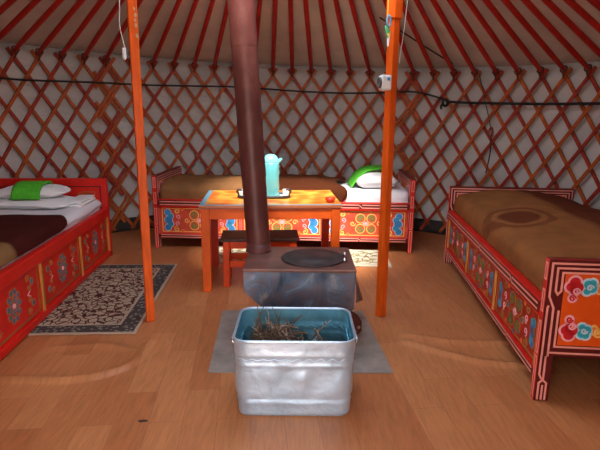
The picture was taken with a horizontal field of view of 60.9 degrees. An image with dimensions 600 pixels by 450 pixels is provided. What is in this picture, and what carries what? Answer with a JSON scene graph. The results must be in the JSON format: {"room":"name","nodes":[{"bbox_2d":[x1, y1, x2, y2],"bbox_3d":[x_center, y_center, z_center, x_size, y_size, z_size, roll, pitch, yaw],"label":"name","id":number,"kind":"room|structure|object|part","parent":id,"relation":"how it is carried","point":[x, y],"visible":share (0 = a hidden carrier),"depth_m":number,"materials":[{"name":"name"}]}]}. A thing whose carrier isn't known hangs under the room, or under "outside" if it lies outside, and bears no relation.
{"room":"traditional dwelling","nodes":[
{"label":"traditional dwelling","id":0,"kind":"room"},
{"bbox_2d":[0,228,599,449],"bbox_3d":[-0.195,0.578,3.042,5.680,0.072,5.680,1,13,0],"label":"floor","id":1,"kind":"structure","parent":0,"point":[456,382],"depth_m":2.32,"materials":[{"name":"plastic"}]},
{"bbox_2d":[0,178,112,360],"bbox_3d":[-1.969,0.164,3.244,0.908,0.660,2.078,0,13,-4],"label":"wooden bed","id":2,"kind":"object","parent":1,"relation":"on","point":[32,286],"visible":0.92,"depth_m":3.19,"materials":[{"name":"red wood"}]},
{"bbox_2d":[0,208,99,269],"bbox_3d":[-1.969,0.108,3.232,0.790,0.175,1.970,0,13,-4],"label":"mattress","id":3,"kind":"object","parent":2,"relation":"on","point":[97,209],"visible":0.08,"depth_m":3.24,"materials":[{"name":"white fabric"}]},
{"bbox_2d":[0,214,66,267],"bbox_3d":[-1.905,0.099,2.854,0.776,0.090,1.232,0,13,-4],"label":"blanket","id":4,"kind":"object","parent":3,"relation":"on","point":[19,233],"visible":1,"depth_m":3.04,"materials":[{"name":"brown fabric"}]},
{"bbox_2d":[0,199,101,227],"bbox_3d":[-1.977,-0.090,3.752,0.761,0.068,0.870,0,13,-4],"label":"sheet","id":5,"kind":"object","parent":3,"relation":"on","point":[72,214],"visible":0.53,"depth_m":3.69,"materials":[{"name":"white fabric"}]},
{"bbox_2d":[0,195,78,208],"bbox_3d":[-2.026,-0.183,3.868,0.660,0.088,0.381,0,13,-1],"label":"pillow","id":6,"kind":"object","parent":5,"relation":"on","point":[60,201],"visible":0.68,"depth_m":3.72,"materials":[{"name":"white fabric"}]},
{"bbox_2d":[0,184,70,197],"bbox_3d":[-2.029,-0.259,3.890,0.500,0.096,0.300,-1,13,-7],"label":"pillow","id":7,"kind":"object","parent":6,"relation":"on","point":[48,190],"visible":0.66,"depth_m":3.80,"materials":[{"name":"white fabric"}]},
{"bbox_2d":[11,181,52,199],"bbox_3d":[-2.027,-0.275,3.878,0.197,0.113,0.354,-1,13,-7],"label":"towel","id":8,"kind":"object","parent":7,"relation":"on","point":[21,190],"visible":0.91,"depth_m":3.74,"materials":[{"name":"green fabric"}]},
{"bbox_2d":[63,195,95,207],"bbox_3d":[-1.718,-0.187,3.975,0.140,0.040,0.370,0,13,-4],"label":"sheet","id":9,"kind":"object","parent":5,"relation":"on","point":[83,200],"visible":0.73,"depth_m":3.93,"materials":[{"name":"white fabric"}]},
{"bbox_3d":[-1.541,0.110,3.264,0.050,0.075,1.986,0,13,-4],"label":"rail","id":10,"kind":"part","parent":2,"relation":"part of","materials":[{"name":"red wood"}]},
{"bbox_3d":[-1.545,0.294,3.305,0.024,0.363,1.986,0,13,-4],"label":"panel","id":11,"kind":"part","parent":2,"relation":"part of","materials":[{"name":"red wood"}]},
{"bbox_3d":[-1.543,0.452,3.341,0.040,0.040,1.986,0,13,-4],"label":"rail","id":12,"kind":"part","parent":2,"relation":"part of","materials":[{"name":"red wood"}]},
{"bbox_3d":[-2.041,-0.083,4.226,0.900,0.610,0.050,0,13,-4],"label":"headboard","id":13,"kind":"part","parent":2,"relation":"part of","materials":[{"name":"red wood"}]},
{"bbox_2d":[0,47,128,226],"bbox_3d":[-2.505,-0.532,3.855,0.429,1.717,2.880,6,14,23],"label":"wall","id":14,"kind":"structure","parent":1,"relation":"on","point":[3,72],"depth_m":4.62,"materials":[{"name":"brown wood"}]},
{"bbox_2d":[27,264,177,335],"bbox_3d":[-1.404,0.460,3.433,0.920,0.008,1.300,0,13,-3],"label":"rug","id":15,"kind":"object","parent":1,"relation":"on","point":[111,300],"visible":0.69,"depth_m":3.23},
{"bbox_2d":[126,0,154,321],"bbox_3d":[-0.872,-0.656,2.740,0.200,2.500,0.070,-5,14,-21],"label":"post","id":16,"kind":"object","parent":1,"relation":"on","point":[132,17],"visible":1,"depth_m":2.78,"materials":[{"name":"orange wood"}]},
{"bbox_2d":[119,0,128,59],"bbox_3d":[-0.906,-1.326,2.561,0.045,0.954,0.032,-4,13,-19],"label":"light switch","id":17,"kind":"object","parent":16,"relation":"attached to","point":[124,51],"visible":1,"depth_m":2.64,"materials":[{"name":"white plastic"}]},
{"bbox_2d":[92,57,419,231],"bbox_3d":[-0.398,-0.813,5.258,3.182,1.684,0.531,-1,13,-5],"label":"lattice wall frame","id":18,"kind":"structure","parent":1,"relation":"on","point":[109,65],"depth_m":5.29,"materials":[{"name":"brown wood"}]},
{"bbox_2d":[220,230,299,286],"bbox_3d":[-0.287,0.237,3.688,0.550,0.352,0.270,0,13,-4],"label":"wooden stool","id":19,"kind":"object","parent":1,"relation":"on","point":[231,239],"visible":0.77,"depth_m":3.56,"materials":[{"name":"orange wood"}]},
{"bbox_3d":[-0.515,0.272,3.577,0.044,0.328,0.044,0,13,-4],"label":"leg","id":20,"kind":"part","parent":19,"relation":"part of","materials":[{"name":"orange wood"}]},
{"bbox_3d":[-0.528,0.228,3.772,0.044,0.328,0.044,0,13,-4],"label":"leg","id":21,"kind":"part","parent":19,"relation":"part of","materials":[{"name":"orange wood"}]},
{"bbox_3d":[-0.286,0.077,3.652,0.550,0.024,0.270,0,13,-4],"label":"seat","id":22,"kind":"part","parent":19,"relation":"part of","materials":[{"name":"brown wood"}]},
{"bbox_3d":[-0.046,0.269,3.609,0.044,0.328,0.044,0,13,-4],"label":"leg","id":23,"kind":"part","parent":19,"relation":"part of","materials":[{"name":"orange wood"}]},
{"bbox_2d":[199,190,341,291],"bbox_3d":[-0.216,0.092,3.757,0.950,0.605,0.640,0,13,-4],"label":"table","id":24,"kind":"object","parent":1,"relation":"on","point":[217,204],"visible":0.86,"depth_m":3.44,"materials":[{"name":"paint"}]},
{"bbox_3d":[-0.633,0.170,3.453,0.058,0.580,0.054,0,13,-4],"label":"leg","id":25,"kind":"part","parent":24,"relation":"part of","materials":[{"name":"orange wood"}]},
{"bbox_3d":[-0.671,0.044,4.008,0.058,0.580,0.054,0,13,-4],"label":"leg","id":26,"kind":"part","parent":24,"relation":"part of","materials":[{"name":"wood"}]},
{"bbox_2d":[236,188,291,198],"bbox_3d":[-0.260,-0.236,3.684,0.398,0.066,0.192,0,13,-4],"label":"serving tray","id":27,"kind":"object","parent":24,"relation":"on","point":[284,194],"visible":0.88,"depth_m":3.63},
{"bbox_3d":[-0.260,-0.214,3.689,0.382,0.022,0.192,0,13,-4],"label":"dish","id":28,"kind":"part","parent":27,"relation":"part of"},
{"bbox_2d":[265,154,282,195],"bbox_3d":[-0.214,-0.358,3.659,0.141,0.298,0.124,-9,16,-35],"label":"thermos","id":29,"kind":"object","parent":27,"relation":"on","point":[272,163],"visible":0.66,"depth_m":3.62,"materials":[{"name":"teal plastic"}]},
{"bbox_3d":[-0.208,-0.478,3.639,0.115,0.056,0.115,0,13,0],"label":"lid","id":30,"kind":"part","parent":29,"relation":"part of","materials":[{"name":"teal plastic"}]},
{"bbox_3d":[-0.105,-0.233,3.695,0.040,0.042,0.120,0,13,-4],"label":"plate","id":31,"kind":"part","parent":27,"relation":"part of","materials":[{"name":"white ceramic"}]},
{"bbox_3d":[0.201,0.038,4.067,0.058,0.580,0.054,0,13,-4],"label":"leg","id":32,"kind":"part","parent":24,"relation":"part of","materials":[{"name":"wood"}]},
{"bbox_2d":[325,197,335,202],"bbox_3d":[0.206,-0.170,3.487,0.074,0.032,0.074,1,13,0],"label":"bowl","id":33,"kind":"object","parent":24,"relation":"on","point":[328,199],"visible":1,"depth_m":3.47,"materials":[{"name":"red ceramic"}]},
{"bbox_3d":[0.239,0.164,3.513,0.058,0.580,0.054,0,13,-4],"label":"leg","id":34,"kind":"part","parent":24,"relation":"part of","materials":[{"name":"orange wood"}]},
{"bbox_2d":[151,166,415,253],"bbox_3d":[-0.137,-0.176,4.849,2.294,0.650,0.810,1,13,3],"label":"wooden bed","id":35,"kind":"object","parent":1,"relation":"on","point":[173,218],"visible":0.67,"depth_m":4.48,"materials":[{"name":"red wood"}]},
{"bbox_3d":[-1.277,0.096,4.595,0.042,0.210,0.064,1,13,3],"label":"leg","id":36,"kind":"part","parent":35,"relation":"part of","materials":[{"name":"red wood"}]},
{"bbox_3d":[-1.256,-0.302,4.883,0.051,0.440,0.802,1,13,3],"label":"headboard","id":37,"kind":"part","parent":35,"relation":"part of","materials":[{"name":"red wood"}]},
{"bbox_3d":[-0.157,-0.175,4.461,2.201,0.073,0.052,1,13,3],"label":"rail","id":38,"kind":"part","parent":35,"relation":"part of","materials":[{"name":"wood"}]},
{"bbox_3d":[-0.159,0.112,4.525,2.201,0.040,0.042,1,13,3],"label":"rail","id":39,"kind":"part","parent":35,"relation":"part of","materials":[{"name":"red wood"}]},
{"bbox_3d":[-0.158,-0.011,4.502,2.201,0.290,0.024,1,13,3],"label":"panel","id":40,"kind":"part","parent":35,"relation":"part of","materials":[{"name":"wood"}]},
{"bbox_3d":[0.984,-0.256,4.769,0.051,0.440,0.802,1,13,3],"label":"headboard","id":41,"kind":"part","parent":35,"relation":"part of","materials":[{"name":"red wood"}]},
{"bbox_3d":[0.962,0.142,4.480,0.042,0.210,0.064,1,13,3],"label":"leg","id":42,"kind":"part","parent":35,"relation":"part of","materials":[{"name":"red wood"}]},
{"bbox_2d":[231,307,357,415],"bbox_3d":[-0.023,0.580,2.201,0.530,0.340,0.362,1,13,0],"label":"tub","id":43,"kind":"object","parent":1,"relation":"on","point":[273,378],"visible":0.97,"depth_m":2.05,"materials":[{"name":"silver metal"}]},
{"bbox_2d":[254,333,290,337],"bbox_3d":[-0.120,0.472,2.138,0.196,0.063,0.026,9,15,32],"label":"twig","id":44,"kind":"object","parent":43,"relation":"in","point":[277,333],"visible":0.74,"depth_m":2.13,"materials":[{"name":"brown wood"}]},
{"bbox_2d":[253,333,297,339],"bbox_3d":[-0.098,0.468,2.112,0.198,0.052,0.018,-5,14,-23],"label":"twig","id":45,"kind":"object","parent":43,"relation":"in","point":[281,333],"visible":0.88,"depth_m":2.10,"materials":[{"name":"brown wood"}]},
{"bbox_2d":[260,326,290,335],"bbox_3d":[-0.095,0.456,2.167,0.161,0.015,0.031,-10,16,-38],"label":"twig","id":46,"kind":"object","parent":43,"relation":"in","point":[290,326],"visible":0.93,"depth_m":2.17,"materials":[{"name":"brown wood"}]},
{"bbox_2d":[250,329,326,340],"bbox_3d":[-0.023,0.570,2.199,0.380,0.181,0.250,1,13,0],"label":"litter","id":47,"kind":"object","parent":43,"relation":"in","point":[252,335],"visible":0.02,"depth_m":2.23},
{"bbox_2d":[257,305,266,339],"bbox_3d":[-0.164,0.441,2.178,0.048,0.198,0.027,3,13,13],"label":"twig","id":48,"kind":"object","parent":47,"relation":"on","point":[257,305],"visible":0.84,"depth_m":2.17,"materials":[{"name":"brown wood"}]},
{"bbox_2d":[272,332,307,334],"bbox_3d":[-0.047,0.469,2.175,0.161,0.022,0.030,2,13,5],"label":"twig","id":49,"kind":"object","parent":43,"relation":"in","point":[280,332],"visible":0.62,"depth_m":2.18,"materials":[{"name":"brown wood"}]},
{"bbox_2d":[286,319,294,340],"bbox_3d":[-0.033,0.461,2.186,0.028,0.047,0.197,-2,13,-11],"label":"twig","id":50,"kind":"object","parent":43,"relation":"in","point":[286,319],"visible":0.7,"depth_m":2.21,"materials":[{"name":"brown wood"}]},
{"bbox_2d":[208,310,392,372],"bbox_3d":[-0.017,0.618,2.797,0.927,0.003,0.775,1,13,0],"label":"sheet","id":51,"kind":"object","parent":1,"relation":"on","point":[369,357],"visible":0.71,"depth_m":2.64,"materials":[{"name":"metal"}]},
{"bbox_2d":[243,243,362,334],"bbox_3d":[0.033,0.356,2.878,0.701,0.474,0.454,1,13,0],"label":"wood stove","id":52,"kind":"object","parent":51,"relation":"on","point":[272,276],"visible":0.73,"depth_m":2.66,"materials":[{"name":"metal"}]},
{"bbox_2d":[227,0,269,244],"bbox_3d":[-0.303,-1.022,2.707,0.279,2.308,0.143,1,13,0],"label":"stovepipe","id":53,"kind":"object","parent":52,"relation":"on","point":[241,13],"visible":1,"depth_m":2.75,"materials":[{"name":"brown metal"}]},
{"bbox_3d":[-0.002,0.188,2.840,0.586,0.016,0.454,0,13,0],"label":"plate","id":54,"kind":"part","parent":52,"relation":"part of","materials":[{"name":"brown metal"}]},
{"bbox_3d":[0.071,0.180,2.824,0.352,0.009,0.352,0,13,0],"label":"cooking lid","id":55,"kind":"part","parent":52,"relation":"part of","materials":[{"name":"black metal"}]},
{"bbox_3d":[0.241,0.169,2.749,0.032,0.049,0.032,0,13,0],"label":"lid handle","id":56,"kind":"part","parent":52,"relation":"part of","materials":[{"name":"metal"}]},
{"bbox_2d":[219,246,391,266],"bbox_3d":[-0.012,0.265,4.355,1.520,0.007,0.500,1,13,3],"label":"rug","id":57,"kind":"object","parent":1,"relation":"on","point":[361,257],"visible":0.22,"depth_m":4.34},
{"bbox_2d":[375,0,402,316],"bbox_3d":[0.502,-0.666,2.840,0.200,2.500,0.070,-9,16,-37],"label":"post","id":58,"kind":"object","parent":1,"relation":"on","point":[395,6],"visible":0.88,"depth_m":2.89,"materials":[{"name":"orange wood"}]},
{"bbox_2d":[377,75,391,90],"bbox_3d":[0.456,-0.770,2.762,0.067,0.080,0.062,-2,13,-10],"label":"power socket","id":59,"kind":"object","parent":58,"relation":"attached to","point":[383,81],"visible":1,"depth_m":2.74,"materials":[{"name":"white plastic"}]},
{"bbox_2d":[377,77,381,87],"bbox_3d":[0.428,-0.769,2.756,0.010,0.060,0.060,-2,13,-10],"label":"outlet","id":60,"kind":"object","parent":59,"relation":"attached to","point":[379,81],"depth_m":2.74,"materials":[{"name":"grey plastic"}]},
{"bbox_2d":[385,0,391,46],"bbox_3d":[0.466,-1.234,2.661,0.035,0.575,0.029,-9,16,-37],"label":"scarf","id":61,"kind":"object","parent":58,"relation":"attached to","point":[387,29],"visible":1,"depth_m":2.70,"materials":[{"name":"multicoloured fabric"}]},
{"bbox_2d":[399,0,407,62],"bbox_3d":[0.551,-1.348,2.658,0.033,0.971,0.062,-1,13,-8],"label":"wire","id":62,"kind":"object","parent":58,"relation":"hanging from","point":[407,0],"visible":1,"depth_m":2.70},
{"bbox_2d":[397,65,599,232],"bbox_3d":[1.996,-0.463,4.001,0.556,1.594,3.266,-6,14,-28],"label":"wall","id":63,"kind":"structure","parent":1,"relation":"on","point":[551,92],"depth_m":4.62,"materials":[{"name":"brown wood"}]},
{"bbox_2d":[479,73,493,172],"bbox_3d":[1.686,-0.928,4.683,0.186,0.902,0.039,11,16,39],"label":"strap","id":64,"kind":"object","parent":63,"relation":"hanging from","point":[490,128],"visible":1,"depth_m":4.65,"materials":[{"name":"black fabric"}]},
{"bbox_2d":[444,186,599,400],"bbox_3d":[1.579,0.236,3.118,0.960,0.635,2.099,2,13,5],"label":"wooden bed","id":65,"kind":"object","parent":1,"relation":"on","point":[562,319],"visible":0.59,"depth_m":2.25,"materials":[{"name":"red wood"}]},
{"bbox_3d":[1.226,0.208,4.197,0.064,0.210,0.042,2,13,5],"label":"leg","id":66,"kind":"part","parent":65,"relation":"part of","materials":[{"name":"red wood"}]},
{"bbox_3d":[1.124,0.421,3.201,0.042,0.040,2.006,2,13,5],"label":"rail","id":67,"kind":"part","parent":65,"relation":"part of","materials":[{"name":"red wood"}]},
{"bbox_3d":[1.131,0.299,3.173,0.024,0.290,2.006,2,13,5],"label":"panel","id":68,"kind":"part","parent":65,"relation":"part of","materials":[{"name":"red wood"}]},
{"bbox_3d":[1.128,0.135,3.136,0.052,0.073,2.006,2,13,5],"label":"rail","id":69,"kind":"part","parent":65,"relation":"part of","materials":[{"name":"red wood"}]},
{"bbox_3d":[1.671,-0.090,4.090,0.952,0.425,0.051,2,13,5],"label":"headboard","id":70,"kind":"part","parent":65,"relation":"part of","materials":[{"name":"red wood"}]},
{"bbox_3d":[1.044,0.655,2.206,0.064,0.210,0.042,2,13,5],"label":"leg","id":71,"kind":"part","parent":65,"relation":"part of","materials":[{"name":"red wood"}]},
{"bbox_3d":[1.489,0.357,2.100,0.952,0.425,0.051,2,13,5],"label":"headboard","id":72,"kind":"part","parent":65,"relation":"part of","materials":[{"name":"orange wood"}]},
{"bbox_2d":[0,42,599,221],"bbox_3d":[-0.187,-0.296,2.863,5.620,1.796,5.585,1,13,0],"label":"wall","id":73,"kind":"structure","parent":0,"point":[577,75],"depth_m":5.01,"materials":[{"name":"fabric"}]},
{"bbox_2d":[0,0,16,14],"bbox_3d":[-1.690,-1.659,3.374,2.075,0.938,0.066,7,14,27],"label":"pole","id":74,"kind":"object","parent":73,"relation":"on","point":[7,3],"visible":1,"depth_m":3.59,"materials":[{"name":"red wood"}]},
{"bbox_2d":[0,0,41,39],"bbox_3d":[-1.627,-1.681,3.481,2.073,0.941,0.066,8,15,31],"label":"pole","id":75,"kind":"object","parent":73,"relation":"on","point":[33,3],"visible":1,"depth_m":3.79,"materials":[{"name":"red wood"}]},
{"bbox_2d":[11,0,63,57],"bbox_3d":[-1.556,-1.702,3.584,2.070,0.944,0.066,9,15,34],"label":"pole","id":76,"kind":"object","parent":73,"relation":"on","point":[56,3],"visible":1,"depth_m":3.97,"materials":[{"name":"red wood"}]},
{"bbox_3d":[-2.371,-1.430,4.231,0.071,0.115,0.056,0,13,0],"label":"tie cord","id":77,"kind":"part","parent":76,"relation":"part of","materials":[{"name":"brown wicker"}]},
{"bbox_2d":[35,0,85,60],"bbox_3d":[-1.478,-1.722,3.681,2.067,0.948,0.066,11,16,38],"label":"pole","id":78,"kind":"object","parent":73,"relation":"on","point":[39,51],"visible":1,"depth_m":4.08,"materials":[{"name":"red wood"}]},
{"bbox_3d":[-2.249,-1.459,4.380,0.070,0.115,0.054,0,13,0],"label":"tie cord","id":79,"kind":"part","parent":78,"relation":"part of","materials":[{"name":"fabric"}]},
{"bbox_2d":[58,0,105,62],"bbox_3d":[-1.394,-1.740,3.773,2.064,0.952,0.066,12,17,42],"label":"pole","id":80,"kind":"object","parent":73,"relation":"on","point":[99,3],"visible":1,"depth_m":4.18,"materials":[{"name":"red wood"}]},
{"bbox_2d":[81,0,124,64],"bbox_3d":[-1.302,-1.756,3.858,0.066,0.956,2.060,-11,17,-41],"label":"pole","id":81,"kind":"object","parent":73,"relation":"on","point":[115,8],"visible":0.99,"depth_m":4.28,"materials":[{"name":"red wood"}]},
{"bbox_2d":[103,0,142,66],"bbox_3d":[-1.205,-1.770,3.937,0.066,0.961,2.057,-9,16,-37],"label":"pole","id":82,"kind":"object","parent":73,"relation":"on","point":[116,40],"visible":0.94,"depth_m":4.47,"materials":[{"name":"red wood"}]},
{"bbox_2d":[129,0,164,61],"bbox_3d":[-1.077,-1.786,4.025,0.065,0.967,2.052,-8,15,-33],"label":"pole","id":83,"kind":"object","parent":73,"relation":"on","point":[160,2],"visible":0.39,"depth_m":4.33,"materials":[{"name":"red wood"}]},
{"bbox_2d":[150,0,181,68],"bbox_3d":[-0.953,-1.798,4.096,0.065,0.972,2.047,-7,15,-29],"label":"pole","id":84,"kind":"object","parent":73,"relation":"on","point":[178,2],"visible":1,"depth_m":4.49,"materials":[{"name":"red wood"}]},
{"bbox_2d":[171,0,198,70],"bbox_3d":[-0.835,-1.807,4.152,0.065,0.978,2.043,-6,14,-25],"label":"pole","id":85,"kind":"object","parent":73,"relation":"on","point":[195,2],"visible":1,"depth_m":4.56,"materials":[{"name":"red wood"}]},
{"bbox_2d":[191,0,214,71],"bbox_3d":[-0.714,-1.813,4.198,0.065,0.984,2.038,-4,14,-21],"label":"pole","id":86,"kind":"object","parent":73,"relation":"on","point":[211,4],"visible":1,"depth_m":4.60,"materials":[{"name":"red wood"}]},
{"bbox_2d":[211,0,227,72],"bbox_3d":[-0.589,-1.818,4.236,0.065,0.989,2.033,-3,13,-17],"label":"pole","id":87,"kind":"object","parent":73,"relation":"on","point":[225,14],"visible":0.97,"depth_m":4.68,"materials":[{"name":"red wood"}]},
{"bbox_2d":[0,77,444,99],"bbox_3d":[-0.965,-1.226,4.606,4.591,0.147,1.273,-5,14,-22],"label":"cable","id":88,"kind":"object","parent":73,"relation":"attached to","point":[4,78],"visible":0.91,"depth_m":5.07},
{"bbox_2d":[256,0,262,47],"bbox_3d":[-0.346,-1.820,4.282,0.066,1.001,2.023,-1,13,-8],"label":"pole","id":89,"kind":"object","parent":73,"relation":"on","point":[259,2],"visible":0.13,"depth_m":4.40,"materials":[{"name":"red wood"}]},
{"bbox_2d":[270,0,277,75],"bbox_3d":[-0.216,-1.818,4.293,0.066,1.007,2.018,0,13,-4],"label":"pole","id":90,"kind":"object","parent":73,"relation":"on","point":[275,2],"visible":1,"depth_m":4.67,"materials":[{"name":"red wood"}]},
{"bbox_2d":[110,215,445,234],"bbox_3d":[-0.194,0.499,3.042,5.559,0.135,5.525,1,13,0],"label":"baseboard","id":91,"kind":"structure","parent":73,"relation":"attached to","point":[435,226],"depth_m":5.23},
{"bbox_2d":[288,0,294,76],"bbox_3d":[-0.080,-1.814,4.295,0.066,1.014,2.013,1,13,0],"label":"pole","id":92,"kind":"object","parent":73,"relation":"on","point":[290,2],"visible":1,"depth_m":4.69,"materials":[{"name":"red wood"}]},
{"bbox_2d":[303,0,314,77],"bbox_3d":[0.058,-1.808,4.286,0.066,1.020,2.008,1,13,4],"label":"pole","id":93,"kind":"object","parent":73,"relation":"on","point":[311,70],"visible":1,"depth_m":4.66,"materials":[{"name":"red wood"}]},
{"bbox_2d":[318,0,333,77],"bbox_3d":[0.186,-1.799,4.268,0.066,1.026,2.003,2,13,8],"label":"pole","id":94,"kind":"object","parent":73,"relation":"on","point":[321,4],"visible":1,"depth_m":4.63,"materials":[{"name":"red wood"}]},
{"bbox_2d":[333,0,352,78],"bbox_3d":[0.313,-1.789,4.240,0.065,1.032,1.998,3,13,12],"label":"pole","id":95,"kind":"object","parent":73,"relation":"on","point":[336,3],"visible":1,"depth_m":4.61,"materials":[{"name":"red wood"}]},
{"bbox_2d":[348,0,372,78],"bbox_3d":[0.425,-1.777,4.207,0.065,1.038,1.993,4,13,17],"label":"pole","id":96,"kind":"object","parent":73,"relation":"on","point":[351,2],"visible":1,"depth_m":4.56,"materials":[{"name":"red wood"}]},
{"bbox_2d":[364,0,385,66],"bbox_3d":[0.552,-1.763,4.160,0.064,1.043,1.988,5,14,21],"label":"pole","id":97,"kind":"object","parent":73,"relation":"on","point":[367,4],"visible":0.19,"depth_m":4.43,"materials":[{"name":"red wood"}]},
{"bbox_2d":[382,0,416,80],"bbox_3d":[0.693,-1.743,4.094,0.064,1.050,1.983,7,14,26],"label":"pole","id":98,"kind":"object","parent":73,"relation":"on","point":[404,49],"visible":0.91,"depth_m":4.69,"materials":[{"name":"red wood"}]},
{"bbox_2d":[403,0,436,80],"bbox_3d":[0.808,-1.725,4.028,0.064,1.055,1.978,8,15,30],"label":"pole","id":99,"kind":"object","parent":73,"relation":"on","point":[407,14],"visible":0.96,"depth_m":4.42,"materials":[{"name":"red wood"}]},
{"bbox_2d":[414,0,456,80],"bbox_3d":[0.912,-1.705,3.958,0.064,1.060,1.974,9,15,34],"label":"pole","id":100,"kind":"object","parent":73,"relation":"on","point":[418,3],"visible":1,"depth_m":4.30,"materials":[{"name":"red wood"}]},
{"bbox_2d":[379,17,451,62],"bbox_3d":[1.038,-1.628,4.525,0.809,0.348,0.029,-5,14,-24],"label":"rope","id":101,"kind":"object","parent":100,"relation":"attached to","point":[379,17],"visible":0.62,"depth_m":4.52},
{"bbox_2d":[430,0,477,80],"bbox_3d":[1.009,-1.685,3.881,0.064,1.065,1.970,11,16,39],"label":"pole","id":102,"kind":"object","parent":73,"relation":"on","point":[435,3],"visible":1,"depth_m":4.22,"materials":[{"name":"red wood"}]},
{"bbox_2d":[447,0,499,79],"bbox_3d":[1.106,-1.661,3.793,0.064,1.069,1.966,12,17,42],"label":"pole","id":103,"kind":"object","parent":73,"relation":"on","point":[452,3],"visible":1,"depth_m":4.13,"materials":[{"name":"red wood"}]},
{"bbox_2d":[464,0,521,81],"bbox_3d":[1.193,-1.638,3.701,1.963,1.073,0.064,-11,17,-41],"label":"pole","id":104,"kind":"object","parent":73,"relation":"on","point":[471,5],"visible":1,"depth_m":4.02,"materials":[{"name":"red wood"}]},
{"bbox_2d":[482,0,544,80],"bbox_3d":[1.270,-1.614,3.605,1.960,1.077,0.064,-9,16,-36],"label":"pole","id":105,"kind":"object","parent":73,"relation":"on","point":[488,3],"visible":1,"depth_m":3.92,"materials":[{"name":"red wood"}]},
{"bbox_3d":[2.010,-1.264,4.264,0.059,0.118,0.068,0,13,0],"label":"tie cord","id":106,"kind":"part","parent":105,"relation":"part of","materials":[{"name":"fabric"}]},
{"bbox_2d":[440,98,599,108],"bbox_3d":[2.009,-0.982,4.114,0.247,0.104,2.071,-8,15,-33],"label":"cable","id":107,"kind":"object","parent":73,"relation":"attached to","point":[445,99],"visible":1,"depth_m":4.46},
{"bbox_2d":[501,0,567,80],"bbox_3d":[1.342,-1.588,3.502,1.956,1.080,0.064,-8,15,-32],"label":"pole","id":108,"kind":"object","parent":73,"relation":"on","point":[507,3],"visible":1,"depth_m":3.80,"materials":[{"name":"red wood"}]},
{"bbox_3d":[2.123,-1.224,4.103,0.060,0.118,0.066,0,13,0],"label":"tie cord","id":109,"kind":"part","parent":108,"relation":"part of","materials":[{"name":"fabric"}]},
{"bbox_2d":[520,0,591,77],"bbox_3d":[1.407,-1.562,3.393,1.954,1.083,0.064,-6,14,-28],"label":"pole","id":110,"kind":"object","parent":73,"relation":"on","point":[527,3],"visible":1,"depth_m":3.67,"materials":[{"name":"red wood"}]},
{"bbox_3d":[2.224,-1.181,3.934,0.061,0.118,0.064,0,13,0],"label":"tie cord","id":111,"kind":"part","parent":110,"relation":"part of","materials":[{"name":"fabric"}]},
{"bbox_2d":[541,0,599,57],"bbox_3d":[1.463,-1.534,3.277,1.952,1.086,0.064,-5,14,-24],"label":"pole","id":112,"kind":"object","parent":73,"relation":"on","point":[550,4],"visible":1,"depth_m":3.49,"materials":[{"name":"red wood"}]},
{"bbox_2d":[563,0,599,32],"bbox_3d":[1.510,-1.506,3.160,1.950,1.088,0.064,-4,13,-20],"label":"pole","id":113,"kind":"object","parent":73,"relation":"on","point":[573,4],"visible":1,"depth_m":3.30,"materials":[{"name":"red wood"}]},
{"bbox_2d":[587,0,599,10],"bbox_3d":[1.548,-1.478,3.040,1.948,1.089,0.064,-3,13,-15],"label":"pole","id":114,"kind":"object","parent":73,"relation":"on","point":[596,3],"visible":1,"depth_m":3.13,"materials":[{"name":"red wood"}]},
{"bbox_2d":[0,0,599,67],"bbox_3d":[-0.176,-1.485,2.577,5.682,1.061,5.682,-6,14,-25],"label":"ceiling","id":115,"kind":"structure","parent":0,"point":[144,12],"depth_m":4.41,"materials":[{"name":"fabric"}]},
{"bbox_3d":[-0.136,-0.257,4.832,2.185,0.215,0.690,1,13,3],"label":"mattress","id":116,"kind":"object","parent":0,"visible":0},
{"bbox_2d":[160,174,347,201],"bbox_3d":[-0.394,-0.372,4.779,1.652,0.187,0.696,1,13,3],"label":"blanket","id":117,"kind":"object","parent":116,"relation":"on","point":[180,186],"visible":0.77,"depth_m":4.51,"materials":[{"name":"brown fabric"}]},
{"bbox_2d":[337,181,407,202],"bbox_3d":[0.437,-0.311,4.755,1.036,0.124,0.664,1,13,3],"label":"sheet","id":118,"kind":"object","parent":116,"relation":"on","point":[356,193],"visible":0.3,"depth_m":4.44,"materials":[{"name":"white fabric"}]},
{"bbox_2d":[356,170,397,188],"bbox_3d":[0.689,-0.422,4.677,0.380,0.155,0.420,0,13,-2],"label":"pillow","id":119,"kind":"object","parent":118,"relation":"on","point":[371,179],"visible":0.59,"depth_m":4.51,"materials":[{"name":"white fabric"}]},
{"bbox_2d":[347,165,381,186],"bbox_3d":[0.642,-0.455,4.719,0.374,0.176,0.301,0,13,-2],"label":"towel","id":120,"kind":"object","parent":119,"relation":"on","point":[360,171],"visible":0.8,"depth_m":4.67,"materials":[{"name":"green fabric"}]},
{"bbox_3d":[1.581,0.141,3.096,0.840,0.230,1.990,2,13,5],"label":"mattress","id":121,"kind":"object","parent":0,"visible":0},
{"bbox_2d":[454,189,599,291],"bbox_3d":[1.549,0.023,3.073,0.823,0.191,1.992,2,13,5],"label":"blanket","id":122,"kind":"object","parent":121,"relation":"on","point":[526,227],"visible":0.95,"depth_m":2.93,"materials":[{"name":"brown fabric"}]}
]}

